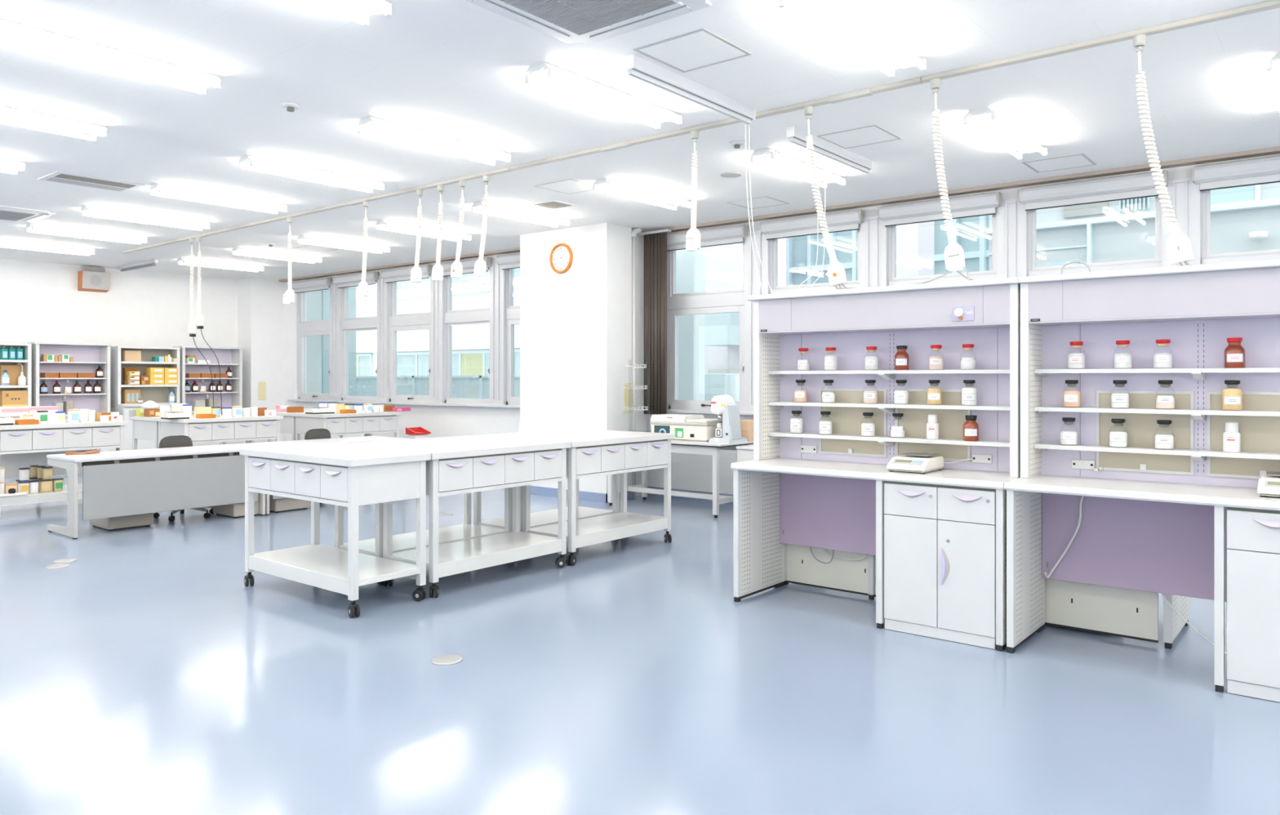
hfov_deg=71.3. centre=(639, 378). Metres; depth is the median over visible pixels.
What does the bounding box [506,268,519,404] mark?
window
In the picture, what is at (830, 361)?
bottle
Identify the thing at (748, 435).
box
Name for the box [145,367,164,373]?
box
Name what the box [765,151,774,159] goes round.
socket
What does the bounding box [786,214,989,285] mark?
building
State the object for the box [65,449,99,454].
sheet
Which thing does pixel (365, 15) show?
socket
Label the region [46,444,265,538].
desk
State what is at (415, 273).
socket
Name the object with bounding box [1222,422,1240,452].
plastic bottle
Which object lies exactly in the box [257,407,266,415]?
wooden block
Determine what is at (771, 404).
shelf
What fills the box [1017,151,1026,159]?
socket
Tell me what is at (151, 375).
box
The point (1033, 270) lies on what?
window
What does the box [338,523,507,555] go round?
shelf
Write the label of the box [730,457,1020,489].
countertop
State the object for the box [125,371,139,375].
carton
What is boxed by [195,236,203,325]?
socket
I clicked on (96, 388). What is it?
bottle
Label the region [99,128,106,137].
socket
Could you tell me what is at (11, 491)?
device
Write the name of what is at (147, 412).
carton
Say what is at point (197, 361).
carton
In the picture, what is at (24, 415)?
tub
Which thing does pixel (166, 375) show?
box
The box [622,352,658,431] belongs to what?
acrylic stand
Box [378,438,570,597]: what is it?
trolley
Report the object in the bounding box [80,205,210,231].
ceiling light
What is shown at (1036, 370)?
shelf
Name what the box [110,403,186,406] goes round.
countertop
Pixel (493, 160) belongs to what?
socket
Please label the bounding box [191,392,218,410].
station
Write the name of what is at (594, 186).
socket
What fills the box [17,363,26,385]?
wash bottle
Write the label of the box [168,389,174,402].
bottle
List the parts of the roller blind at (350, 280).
rail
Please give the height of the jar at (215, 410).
0.125 m
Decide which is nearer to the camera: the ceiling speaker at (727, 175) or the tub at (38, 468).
the ceiling speaker at (727, 175)
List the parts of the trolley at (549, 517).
leg, leg, leg, leg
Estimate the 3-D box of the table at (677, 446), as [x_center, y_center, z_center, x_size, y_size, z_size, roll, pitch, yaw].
[0.430,1.029,9.636,1.544,0.742,0.725,0,0,39]
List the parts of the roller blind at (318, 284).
rail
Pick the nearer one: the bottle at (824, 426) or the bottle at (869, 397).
the bottle at (869, 397)
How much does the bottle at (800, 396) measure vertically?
0.146 m
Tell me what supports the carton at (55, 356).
on the shelving unit at (87, 357)
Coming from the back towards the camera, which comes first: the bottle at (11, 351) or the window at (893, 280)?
the bottle at (11, 351)
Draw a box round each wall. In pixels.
[0,257,237,346]
[284,153,1279,493]
[675,247,704,399]
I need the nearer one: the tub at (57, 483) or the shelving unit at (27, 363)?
the tub at (57, 483)
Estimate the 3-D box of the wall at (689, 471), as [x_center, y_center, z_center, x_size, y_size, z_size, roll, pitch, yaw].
[0.893,-0.178,10.240,19.900,3.157,0.200,0,0,39]
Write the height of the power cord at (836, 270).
1.187 m
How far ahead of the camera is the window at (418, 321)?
13.92 m
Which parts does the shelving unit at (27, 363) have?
panel, shelf, shelf, panel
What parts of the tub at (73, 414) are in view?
lid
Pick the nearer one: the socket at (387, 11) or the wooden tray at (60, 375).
the socket at (387, 11)
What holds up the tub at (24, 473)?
on the tub at (17, 480)
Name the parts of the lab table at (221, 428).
leg, leg, drawer, drawer, drawer, drawer, leg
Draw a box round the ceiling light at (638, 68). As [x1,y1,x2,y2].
[624,54,755,124]
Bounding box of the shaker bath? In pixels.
[649,413,717,441]
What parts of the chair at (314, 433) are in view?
backrest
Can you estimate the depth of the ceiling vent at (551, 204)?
8.97 m
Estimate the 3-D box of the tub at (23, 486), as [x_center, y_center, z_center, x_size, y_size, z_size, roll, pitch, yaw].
[-6.341,1.122,9.172,0.092,0.125,0.092,0,0,39]
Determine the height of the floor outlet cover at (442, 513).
0.008 m
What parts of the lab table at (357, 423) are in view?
leg, leg, drawer, drawer, drawer, drawer, leg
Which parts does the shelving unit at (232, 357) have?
panel, door, panel, shelf, shelf, shelf, door, panel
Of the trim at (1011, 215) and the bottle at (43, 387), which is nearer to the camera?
the trim at (1011, 215)
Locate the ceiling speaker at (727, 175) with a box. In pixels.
[720,172,741,177]
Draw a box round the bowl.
[715,422,722,437]
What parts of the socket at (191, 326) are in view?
coiled cord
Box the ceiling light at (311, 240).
[297,235,390,253]
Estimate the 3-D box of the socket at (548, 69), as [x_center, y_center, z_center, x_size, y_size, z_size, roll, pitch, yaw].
[-0.510,-1.700,4.949,0.069,0.058,0.024,0,0,39]
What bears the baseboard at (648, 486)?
attached to the wall at (689, 471)
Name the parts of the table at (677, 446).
leg, leg, leg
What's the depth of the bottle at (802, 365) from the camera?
5.74 m
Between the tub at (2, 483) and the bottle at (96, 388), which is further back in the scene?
the bottle at (96, 388)
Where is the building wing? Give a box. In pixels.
[306,286,355,395]
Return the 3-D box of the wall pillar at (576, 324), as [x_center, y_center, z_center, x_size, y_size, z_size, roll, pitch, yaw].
[-0.658,-0.178,10.827,1.410,3.157,0.840,0,0,39]
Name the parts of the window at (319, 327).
sash, sash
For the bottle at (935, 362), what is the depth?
5.19 m
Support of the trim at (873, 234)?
attached to the wall at (689, 471)
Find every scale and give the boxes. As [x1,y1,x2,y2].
[0,416,14,425]
[159,411,191,419]
[304,406,335,413]
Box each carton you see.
[0,364,23,385]
[0,390,27,406]
[8,415,19,423]
[40,354,46,361]
[46,355,54,361]
[54,355,57,361]
[59,354,69,361]
[69,356,73,361]
[100,414,122,421]
[121,350,141,361]
[121,389,140,403]
[123,367,137,384]
[124,375,139,380]
[124,380,139,384]
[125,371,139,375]
[136,408,145,416]
[139,375,148,384]
[159,405,169,413]
[171,403,182,411]
[185,355,196,363]
[185,357,195,363]
[194,406,211,417]
[195,360,209,363]
[264,409,275,415]
[275,404,288,412]
[335,403,345,413]
[392,407,410,411]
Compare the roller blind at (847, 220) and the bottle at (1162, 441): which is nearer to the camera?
the bottle at (1162, 441)
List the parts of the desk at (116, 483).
gap rail, modesty panel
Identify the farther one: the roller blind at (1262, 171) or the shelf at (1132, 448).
the roller blind at (1262, 171)
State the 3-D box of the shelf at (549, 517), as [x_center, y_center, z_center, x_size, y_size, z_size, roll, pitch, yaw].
[-0.779,1.230,7.670,0.527,0.090,1.222,0,0,39]
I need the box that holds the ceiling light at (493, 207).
[471,201,569,227]
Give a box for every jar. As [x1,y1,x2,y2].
[36,410,48,423]
[55,411,65,422]
[88,409,95,422]
[182,404,191,416]
[211,406,221,417]
[222,406,231,417]
[249,406,257,416]
[319,401,327,408]
[328,401,337,410]
[344,403,355,409]
[353,404,362,412]
[378,404,383,411]
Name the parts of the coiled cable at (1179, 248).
cord, coiled cord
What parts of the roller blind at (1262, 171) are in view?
rail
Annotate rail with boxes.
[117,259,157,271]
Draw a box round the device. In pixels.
[0,488,26,497]
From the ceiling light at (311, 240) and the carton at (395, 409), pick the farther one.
the carton at (395, 409)
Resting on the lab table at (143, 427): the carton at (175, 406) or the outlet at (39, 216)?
the carton at (175, 406)
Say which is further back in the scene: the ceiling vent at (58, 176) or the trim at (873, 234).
the trim at (873, 234)
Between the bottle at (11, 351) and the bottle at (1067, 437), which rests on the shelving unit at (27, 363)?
the bottle at (11, 351)
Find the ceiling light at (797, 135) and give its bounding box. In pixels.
[786,125,872,173]
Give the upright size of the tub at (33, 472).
0.125 m
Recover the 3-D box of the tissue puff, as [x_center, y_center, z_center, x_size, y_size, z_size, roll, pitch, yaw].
[-6.006,0.324,10.936,0.190,0.100,0.200,0,0,39]
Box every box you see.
[0,407,28,419]
[25,405,57,422]
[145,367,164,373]
[145,373,164,378]
[148,378,164,384]
[164,367,177,373]
[164,373,177,378]
[164,378,177,384]
[704,373,739,400]
[740,419,753,431]
[741,430,753,441]
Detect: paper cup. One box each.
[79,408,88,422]
[242,407,249,416]
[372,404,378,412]
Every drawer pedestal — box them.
[89,512,153,530]
[213,492,259,517]
[269,494,310,512]
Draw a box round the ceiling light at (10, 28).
[0,18,221,95]
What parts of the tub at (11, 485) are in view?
lid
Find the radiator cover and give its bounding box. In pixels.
[784,542,1188,648]
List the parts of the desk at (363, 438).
modesty panel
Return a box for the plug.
[196,325,203,328]
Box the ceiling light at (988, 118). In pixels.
[963,106,1047,159]
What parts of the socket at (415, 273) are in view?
coiled cord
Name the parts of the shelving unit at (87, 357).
panel, panel, shelf, shelf, shelf, door, panel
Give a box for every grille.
[0,209,35,221]
[499,0,677,35]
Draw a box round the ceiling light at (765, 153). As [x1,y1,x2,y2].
[750,147,845,188]
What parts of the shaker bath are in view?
lid, lid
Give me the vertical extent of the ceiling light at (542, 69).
0.086 m
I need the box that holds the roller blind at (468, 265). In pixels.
[440,257,491,276]
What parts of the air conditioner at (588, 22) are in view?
frame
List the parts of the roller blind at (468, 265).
rail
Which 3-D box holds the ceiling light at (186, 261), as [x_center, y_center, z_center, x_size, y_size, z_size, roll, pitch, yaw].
[-6.329,-1.714,13.509,0.211,0.086,1.250,0,0,39]
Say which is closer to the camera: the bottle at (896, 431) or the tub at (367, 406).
the bottle at (896, 431)
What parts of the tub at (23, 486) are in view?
lid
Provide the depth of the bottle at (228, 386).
15.23 m
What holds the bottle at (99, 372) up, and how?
on the shelving unit at (87, 357)
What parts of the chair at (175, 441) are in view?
backrest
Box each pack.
[111,411,119,415]
[151,356,158,361]
[158,356,164,361]
[161,355,167,361]
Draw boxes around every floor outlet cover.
[44,563,70,568]
[53,558,76,563]
[431,653,462,665]
[438,512,453,515]
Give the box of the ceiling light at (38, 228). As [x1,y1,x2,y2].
[25,222,147,244]
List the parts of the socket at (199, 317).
coiled cord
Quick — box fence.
[355,375,519,398]
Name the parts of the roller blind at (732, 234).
rail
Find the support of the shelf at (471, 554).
attached to the trolley at (455, 468)
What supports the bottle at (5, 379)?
on the shelving unit at (27, 363)
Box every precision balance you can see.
[886,452,943,473]
[1257,471,1279,497]
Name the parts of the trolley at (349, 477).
leg, handle, drawer, handle, drawer, handle, drawer, leg, handle, drawer, leg, leg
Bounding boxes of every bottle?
[0,369,9,385]
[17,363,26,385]
[39,380,47,393]
[53,380,60,393]
[63,380,71,393]
[73,380,80,393]
[84,380,92,393]
[93,380,101,393]
[95,364,103,377]
[127,392,129,401]
[131,392,133,401]
[167,354,172,361]
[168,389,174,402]
[185,380,190,391]
[191,379,198,391]
[199,379,205,391]
[208,379,215,391]
[216,379,222,391]
[225,379,231,391]
[226,366,231,377]
[790,410,803,432]
[794,379,807,402]
[796,347,809,370]
[818,411,832,434]
[822,379,835,403]
[824,346,837,369]
[861,412,875,435]
[863,379,877,403]
[864,346,878,369]
[890,413,905,437]
[893,379,908,404]
[894,345,909,369]
[926,414,938,439]
[927,379,942,404]
[928,344,943,369]
[960,343,975,368]
[961,379,977,405]
[963,414,978,440]
[1060,417,1077,444]
[1062,379,1079,407]
[1067,341,1084,368]
[1109,418,1127,447]
[1111,379,1128,408]
[1113,340,1132,368]
[1153,339,1172,368]
[1155,379,1174,408]
[1155,419,1173,448]
[1222,380,1242,410]
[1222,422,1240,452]
[1224,337,1244,368]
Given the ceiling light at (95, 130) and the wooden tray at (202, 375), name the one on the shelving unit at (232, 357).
the wooden tray at (202, 375)
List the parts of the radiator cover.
post, post, post, panel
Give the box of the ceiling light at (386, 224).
[375,219,471,240]
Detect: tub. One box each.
[0,466,4,481]
[0,480,4,493]
[4,482,17,493]
[15,479,28,492]
[17,480,29,493]
[18,467,30,479]
[22,413,33,419]
[28,476,38,480]
[28,480,39,493]
[30,465,39,477]
[36,465,45,477]
[52,477,63,490]
[67,408,79,422]
[128,408,136,416]
[231,405,242,417]
[363,403,372,412]
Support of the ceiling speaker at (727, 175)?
attached to the ceiling
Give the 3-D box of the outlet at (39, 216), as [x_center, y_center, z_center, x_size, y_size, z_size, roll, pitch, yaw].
[-6.560,-1.741,9.696,0.630,0.008,0.063,0,0,39]
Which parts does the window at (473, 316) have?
sash, sash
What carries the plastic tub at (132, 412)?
on the lab table at (143, 427)
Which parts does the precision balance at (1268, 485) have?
display panel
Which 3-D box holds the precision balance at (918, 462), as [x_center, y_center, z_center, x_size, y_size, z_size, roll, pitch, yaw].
[1.596,0.483,5.141,0.220,0.093,0.350,0,0,39]
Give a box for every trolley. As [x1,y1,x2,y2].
[239,443,431,617]
[329,435,512,584]
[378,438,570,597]
[470,428,619,531]
[522,431,675,565]
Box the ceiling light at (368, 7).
[294,0,391,26]
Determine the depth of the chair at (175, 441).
9.10 m
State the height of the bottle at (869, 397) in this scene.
0.146 m
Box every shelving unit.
[0,342,33,407]
[26,341,115,451]
[110,346,186,450]
[172,345,245,446]
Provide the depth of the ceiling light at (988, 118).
6.17 m
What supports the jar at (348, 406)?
on the lab table at (357, 423)
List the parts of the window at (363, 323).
sash, sash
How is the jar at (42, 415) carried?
on the lab table at (21, 446)
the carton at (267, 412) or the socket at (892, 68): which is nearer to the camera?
the socket at (892, 68)
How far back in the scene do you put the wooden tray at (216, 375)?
15.07 m
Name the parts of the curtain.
rod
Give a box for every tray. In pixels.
[14,418,38,424]
[40,372,58,377]
[58,372,76,377]
[76,373,94,377]
[185,373,200,377]
[195,413,216,418]
[200,373,214,377]
[214,373,227,377]
[339,408,355,413]
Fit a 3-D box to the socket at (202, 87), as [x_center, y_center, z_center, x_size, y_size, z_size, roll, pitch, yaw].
[-2.559,-1.700,5.245,0.069,0.058,0.024,0,0,39]
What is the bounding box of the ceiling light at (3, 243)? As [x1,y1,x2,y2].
[0,239,95,255]
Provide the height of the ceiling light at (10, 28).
0.086 m
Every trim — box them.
[279,146,1279,281]
[287,399,753,414]
[329,281,342,399]
[377,275,389,401]
[430,273,444,403]
[489,262,506,404]
[744,230,770,411]
[859,215,888,288]
[996,198,1027,278]
[1161,177,1200,266]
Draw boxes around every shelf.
[0,483,82,506]
[248,543,419,595]
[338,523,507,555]
[387,531,561,577]
[477,506,615,528]
[526,511,667,547]
[746,277,1020,301]
[768,369,877,373]
[768,401,888,407]
[768,431,890,440]
[884,368,1009,373]
[884,403,1009,410]
[884,436,1009,447]
[1017,259,1279,283]
[1034,368,1191,373]
[1034,406,1199,414]
[1034,442,1199,455]
[1198,449,1279,459]
[1200,367,1279,373]
[1200,408,1279,416]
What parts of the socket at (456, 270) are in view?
coiled cord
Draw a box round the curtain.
[636,229,671,414]
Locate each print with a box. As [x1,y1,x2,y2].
[10,415,19,417]
[48,355,52,359]
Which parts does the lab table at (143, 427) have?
leg, leg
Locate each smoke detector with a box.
[266,242,275,246]
[280,102,300,111]
[728,140,745,148]
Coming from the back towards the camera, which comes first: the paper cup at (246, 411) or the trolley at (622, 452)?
the paper cup at (246, 411)
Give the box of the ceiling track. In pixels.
[122,0,1279,253]
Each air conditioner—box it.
[0,204,55,222]
[465,0,711,44]
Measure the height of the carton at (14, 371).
0.290 m
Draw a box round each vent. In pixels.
[37,170,144,192]
[529,200,576,209]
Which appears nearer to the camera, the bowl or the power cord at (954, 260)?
the power cord at (954, 260)
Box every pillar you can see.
[237,277,284,442]
[520,222,646,495]
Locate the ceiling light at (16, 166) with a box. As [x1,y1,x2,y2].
[0,158,26,174]
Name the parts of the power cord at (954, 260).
cord, coiled cord, outgoing cord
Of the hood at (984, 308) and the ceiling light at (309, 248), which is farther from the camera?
the ceiling light at (309, 248)
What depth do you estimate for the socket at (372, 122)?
5.96 m
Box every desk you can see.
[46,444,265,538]
[235,435,408,515]
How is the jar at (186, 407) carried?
on the lab table at (221, 428)
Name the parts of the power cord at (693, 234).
coiled cord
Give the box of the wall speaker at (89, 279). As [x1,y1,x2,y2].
[77,266,110,292]
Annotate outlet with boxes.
[0,206,39,213]
[23,213,48,222]
[471,0,569,39]
[589,4,692,39]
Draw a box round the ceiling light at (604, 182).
[592,177,691,210]
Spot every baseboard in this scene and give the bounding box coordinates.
[530,485,632,502]
[647,485,733,503]
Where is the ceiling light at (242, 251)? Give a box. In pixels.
[231,247,322,263]
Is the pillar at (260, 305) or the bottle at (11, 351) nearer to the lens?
the bottle at (11, 351)
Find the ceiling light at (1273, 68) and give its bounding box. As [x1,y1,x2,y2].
[1266,51,1279,111]
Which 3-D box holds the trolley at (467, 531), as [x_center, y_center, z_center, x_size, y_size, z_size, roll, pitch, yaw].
[-1.591,0.935,6.677,0.586,0.929,1.276,0,0,39]
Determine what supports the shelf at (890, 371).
attached to the lab bench at (937, 539)
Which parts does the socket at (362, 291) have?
coiled cord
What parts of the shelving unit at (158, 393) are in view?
panel, door, panel, shelf, shelf, shelf, panel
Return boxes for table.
[0,419,127,506]
[129,413,250,449]
[155,414,283,448]
[266,409,367,441]
[293,410,401,439]
[607,439,753,517]
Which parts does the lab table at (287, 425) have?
leg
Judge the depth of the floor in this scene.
4.01 m
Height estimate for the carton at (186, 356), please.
0.135 m
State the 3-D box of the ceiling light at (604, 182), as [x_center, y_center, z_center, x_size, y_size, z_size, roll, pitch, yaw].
[0.043,-1.714,8.348,0.211,0.086,1.250,0,0,39]
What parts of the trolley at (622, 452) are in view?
leg, leg, drawer, handle, drawer, handle, leg, drawer, handle, drawer, handle, leg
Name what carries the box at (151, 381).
on the shelving unit at (158, 393)
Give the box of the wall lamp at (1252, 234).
[1248,231,1267,239]
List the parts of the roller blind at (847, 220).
rail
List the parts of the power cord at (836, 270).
cord, coiled cord, outgoing cord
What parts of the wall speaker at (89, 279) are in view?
panel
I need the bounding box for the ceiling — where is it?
[0,0,1279,279]
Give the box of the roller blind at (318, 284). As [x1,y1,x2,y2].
[291,277,331,293]
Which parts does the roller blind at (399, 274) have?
rail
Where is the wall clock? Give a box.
[549,243,573,273]
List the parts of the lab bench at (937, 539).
post, panel, knee panel, finger pull, pane, post, panel, drawer, handle, door, pane, handle, knob, control plate, drawer, door, handle, post, panel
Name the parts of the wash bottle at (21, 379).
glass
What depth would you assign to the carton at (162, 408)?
10.94 m
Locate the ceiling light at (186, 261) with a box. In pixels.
[177,257,264,271]
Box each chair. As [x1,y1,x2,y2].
[153,435,214,520]
[304,428,330,503]
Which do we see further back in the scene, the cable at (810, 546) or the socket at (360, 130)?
the socket at (360, 130)
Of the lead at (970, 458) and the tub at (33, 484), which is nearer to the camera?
the lead at (970, 458)
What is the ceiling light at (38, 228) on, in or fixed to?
attached to the ceiling
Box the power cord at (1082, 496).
[1044,495,1084,577]
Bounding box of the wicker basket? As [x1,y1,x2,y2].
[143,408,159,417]
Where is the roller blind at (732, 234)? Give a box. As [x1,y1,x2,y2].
[666,223,747,251]
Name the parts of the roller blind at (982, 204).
rail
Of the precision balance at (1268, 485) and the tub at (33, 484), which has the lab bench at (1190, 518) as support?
the precision balance at (1268, 485)
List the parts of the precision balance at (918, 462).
display panel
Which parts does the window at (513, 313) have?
sash, sash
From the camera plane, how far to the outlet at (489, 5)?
4.32 m
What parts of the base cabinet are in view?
door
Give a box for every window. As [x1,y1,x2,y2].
[297,285,329,399]
[341,280,377,400]
[389,274,430,402]
[444,266,489,404]
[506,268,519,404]
[666,237,744,411]
[769,223,859,293]
[888,207,996,285]
[1027,195,1161,276]
[1200,190,1279,264]
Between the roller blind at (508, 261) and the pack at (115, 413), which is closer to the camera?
the pack at (115, 413)
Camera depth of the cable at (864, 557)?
5.75 m
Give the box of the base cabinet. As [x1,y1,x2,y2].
[736,444,753,462]
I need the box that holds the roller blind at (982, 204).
[878,191,1001,226]
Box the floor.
[0,473,1279,814]
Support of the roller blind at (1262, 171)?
attached to the wall at (689, 471)
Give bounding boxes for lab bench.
[730,277,1020,651]
[1004,259,1279,702]
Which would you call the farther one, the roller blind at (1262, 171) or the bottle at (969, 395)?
the roller blind at (1262, 171)
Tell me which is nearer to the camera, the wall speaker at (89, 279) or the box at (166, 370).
the wall speaker at (89, 279)
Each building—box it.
[355,237,786,375]
[704,242,742,373]
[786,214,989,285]
[986,182,1279,270]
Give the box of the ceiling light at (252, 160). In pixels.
[238,154,384,193]
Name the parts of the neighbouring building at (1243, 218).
pane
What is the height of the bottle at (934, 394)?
0.146 m
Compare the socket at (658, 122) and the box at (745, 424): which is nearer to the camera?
the socket at (658, 122)
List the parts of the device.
knob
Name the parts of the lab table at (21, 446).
drawer, handle, drawer, handle, panel, drawer, handle, handle, drawer, leg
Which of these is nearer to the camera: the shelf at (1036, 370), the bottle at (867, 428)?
the shelf at (1036, 370)
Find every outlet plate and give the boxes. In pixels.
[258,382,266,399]
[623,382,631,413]
[800,444,817,453]
[972,453,991,463]
[1071,458,1094,469]
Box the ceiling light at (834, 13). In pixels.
[778,0,926,77]
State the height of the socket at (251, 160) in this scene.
0.058 m
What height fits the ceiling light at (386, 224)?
0.086 m
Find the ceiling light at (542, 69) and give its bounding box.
[524,61,682,129]
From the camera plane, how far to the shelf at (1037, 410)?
4.62 m
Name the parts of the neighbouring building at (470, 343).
pane, pane, pane, pane, pane, pane, pane, pane, pane, pane, pane, pane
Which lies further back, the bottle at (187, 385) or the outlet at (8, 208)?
the bottle at (187, 385)
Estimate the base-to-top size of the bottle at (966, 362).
0.146 m
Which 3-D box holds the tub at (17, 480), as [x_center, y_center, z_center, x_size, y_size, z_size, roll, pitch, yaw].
[-6.466,1.122,9.335,0.101,0.125,0.101,0,0,39]
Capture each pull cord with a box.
[745,124,763,294]
[748,124,773,293]
[796,153,818,292]
[809,155,825,291]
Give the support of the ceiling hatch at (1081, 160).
attached to the ceiling
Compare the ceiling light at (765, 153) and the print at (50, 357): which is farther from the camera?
the print at (50, 357)
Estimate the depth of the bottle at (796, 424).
5.77 m
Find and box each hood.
[759,284,1009,334]
[1028,266,1279,325]
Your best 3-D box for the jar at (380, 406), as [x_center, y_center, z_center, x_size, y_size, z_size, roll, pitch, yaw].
[-3.643,0.420,12.536,0.074,0.100,0.074,0,0,39]
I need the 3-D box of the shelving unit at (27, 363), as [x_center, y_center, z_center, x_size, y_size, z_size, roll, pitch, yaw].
[-9.117,0.450,12.530,0.560,1.900,0.960,0,0,39]
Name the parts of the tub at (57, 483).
lid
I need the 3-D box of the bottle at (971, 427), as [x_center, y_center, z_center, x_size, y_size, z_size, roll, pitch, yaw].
[1.891,0.284,5.095,0.084,0.145,0.085,0,0,22]
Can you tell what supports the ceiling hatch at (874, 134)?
attached to the ceiling
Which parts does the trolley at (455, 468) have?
leg, leg, drawer, handle, drawer, handle, leg, drawer, handle, drawer, handle, leg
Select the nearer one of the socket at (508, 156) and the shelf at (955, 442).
the shelf at (955, 442)
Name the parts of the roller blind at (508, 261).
rail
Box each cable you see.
[809,546,834,563]
[822,548,867,560]
[1160,592,1226,653]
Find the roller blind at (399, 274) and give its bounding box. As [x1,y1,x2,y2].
[380,264,431,283]
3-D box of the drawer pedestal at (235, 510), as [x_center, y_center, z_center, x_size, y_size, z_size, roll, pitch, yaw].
[-4.153,1.100,9.160,0.465,0.600,0.270,0,0,39]
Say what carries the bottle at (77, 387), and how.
on the shelving unit at (87, 357)
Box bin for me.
[405,426,431,439]
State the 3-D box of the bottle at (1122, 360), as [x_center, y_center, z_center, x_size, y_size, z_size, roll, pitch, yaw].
[2.494,-0.122,4.606,0.084,0.146,0.085,0,0,32]
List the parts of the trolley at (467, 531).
leg, leg, leg, leg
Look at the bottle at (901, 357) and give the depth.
5.32 m
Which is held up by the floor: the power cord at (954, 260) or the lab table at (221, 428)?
the lab table at (221, 428)
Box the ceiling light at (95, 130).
[0,105,107,142]
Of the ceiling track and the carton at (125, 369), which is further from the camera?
the carton at (125, 369)
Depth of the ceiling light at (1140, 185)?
7.60 m
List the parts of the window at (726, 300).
sash, sash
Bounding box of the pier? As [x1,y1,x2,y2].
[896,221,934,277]
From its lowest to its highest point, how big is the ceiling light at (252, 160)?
0.086 m
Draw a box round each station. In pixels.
[52,395,73,413]
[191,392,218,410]
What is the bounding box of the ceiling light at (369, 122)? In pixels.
[357,115,511,165]
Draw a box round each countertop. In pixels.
[0,405,33,407]
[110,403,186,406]
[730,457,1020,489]
[1004,474,1279,510]
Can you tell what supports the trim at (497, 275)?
attached to the wall at (689, 471)
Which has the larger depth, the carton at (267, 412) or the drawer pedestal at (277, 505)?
the carton at (267, 412)
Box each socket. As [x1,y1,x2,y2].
[19,164,25,171]
[91,133,96,142]
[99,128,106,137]
[156,186,162,192]
[187,238,195,333]
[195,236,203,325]
[200,84,208,95]
[212,78,220,88]
[239,161,244,168]
[248,157,254,165]
[283,217,294,304]
[355,200,368,297]
[357,124,364,133]
[361,12,373,26]
[369,120,377,128]
[382,2,391,17]
[410,189,423,282]
[431,185,444,280]
[450,180,466,278]
[471,206,475,212]
[473,175,489,276]
[491,158,498,165]
[505,154,511,162]
[524,72,535,84]
[542,65,553,76]
[592,184,599,191]
[604,181,611,187]
[655,120,664,129]
[675,115,682,124]
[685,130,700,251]
[750,155,757,162]
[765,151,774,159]
[778,0,786,8]
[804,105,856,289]
[888,66,901,77]
[913,58,926,71]
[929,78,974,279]
[963,115,973,124]
[985,110,996,119]
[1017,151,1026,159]
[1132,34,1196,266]
[1266,59,1279,71]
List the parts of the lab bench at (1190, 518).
post, panel, knee panel, finger pull, pane, panel, post, pane, drawer, door, finger pull, handle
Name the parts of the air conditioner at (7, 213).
frame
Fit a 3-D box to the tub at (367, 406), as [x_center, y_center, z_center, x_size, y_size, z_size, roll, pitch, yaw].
[-3.773,0.410,12.374,0.099,0.120,0.099,0,0,39]
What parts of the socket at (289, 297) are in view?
coiled cord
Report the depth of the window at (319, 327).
15.69 m
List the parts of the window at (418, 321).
sash, sash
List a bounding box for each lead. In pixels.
[192,336,213,406]
[200,328,222,415]
[907,266,969,284]
[943,457,971,463]
[1060,261,1090,274]
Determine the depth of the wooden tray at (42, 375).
13.12 m
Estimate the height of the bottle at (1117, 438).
0.146 m
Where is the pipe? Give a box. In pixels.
[631,227,641,498]
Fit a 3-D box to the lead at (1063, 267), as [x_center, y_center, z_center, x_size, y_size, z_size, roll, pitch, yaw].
[2.251,-0.570,4.611,0.142,0.068,0.008,0,0,39]
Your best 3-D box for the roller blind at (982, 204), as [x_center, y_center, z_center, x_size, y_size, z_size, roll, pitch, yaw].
[2.819,-1.596,8.455,1.150,0.198,0.090,0,0,39]
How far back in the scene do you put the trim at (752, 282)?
9.80 m
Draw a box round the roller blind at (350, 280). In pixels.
[333,271,378,288]
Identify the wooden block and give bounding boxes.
[94,412,111,421]
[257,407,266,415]
[286,406,303,412]
[383,404,395,411]
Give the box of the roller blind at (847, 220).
[760,208,863,239]
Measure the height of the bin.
0.705 m
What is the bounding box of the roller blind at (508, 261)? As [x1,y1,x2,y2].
[497,253,519,269]
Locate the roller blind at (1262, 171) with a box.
[1191,155,1279,191]
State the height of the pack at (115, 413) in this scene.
0.035 m
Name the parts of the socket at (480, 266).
coiled cord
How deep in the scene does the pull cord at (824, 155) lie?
6.59 m
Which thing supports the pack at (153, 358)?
on the shelving unit at (158, 393)
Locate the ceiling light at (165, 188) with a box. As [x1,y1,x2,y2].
[149,183,287,213]
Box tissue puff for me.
[141,400,159,408]
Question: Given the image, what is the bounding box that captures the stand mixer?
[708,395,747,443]
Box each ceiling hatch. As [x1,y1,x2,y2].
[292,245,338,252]
[534,178,604,194]
[632,28,751,72]
[725,195,789,208]
[817,124,902,148]
[1022,153,1097,173]
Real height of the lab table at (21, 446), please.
0.930 m
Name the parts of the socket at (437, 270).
coiled cord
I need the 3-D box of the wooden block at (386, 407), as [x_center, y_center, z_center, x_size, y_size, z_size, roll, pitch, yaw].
[-3.586,0.427,12.733,0.060,0.085,0.162,0,0,39]
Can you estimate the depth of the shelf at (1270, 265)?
4.32 m

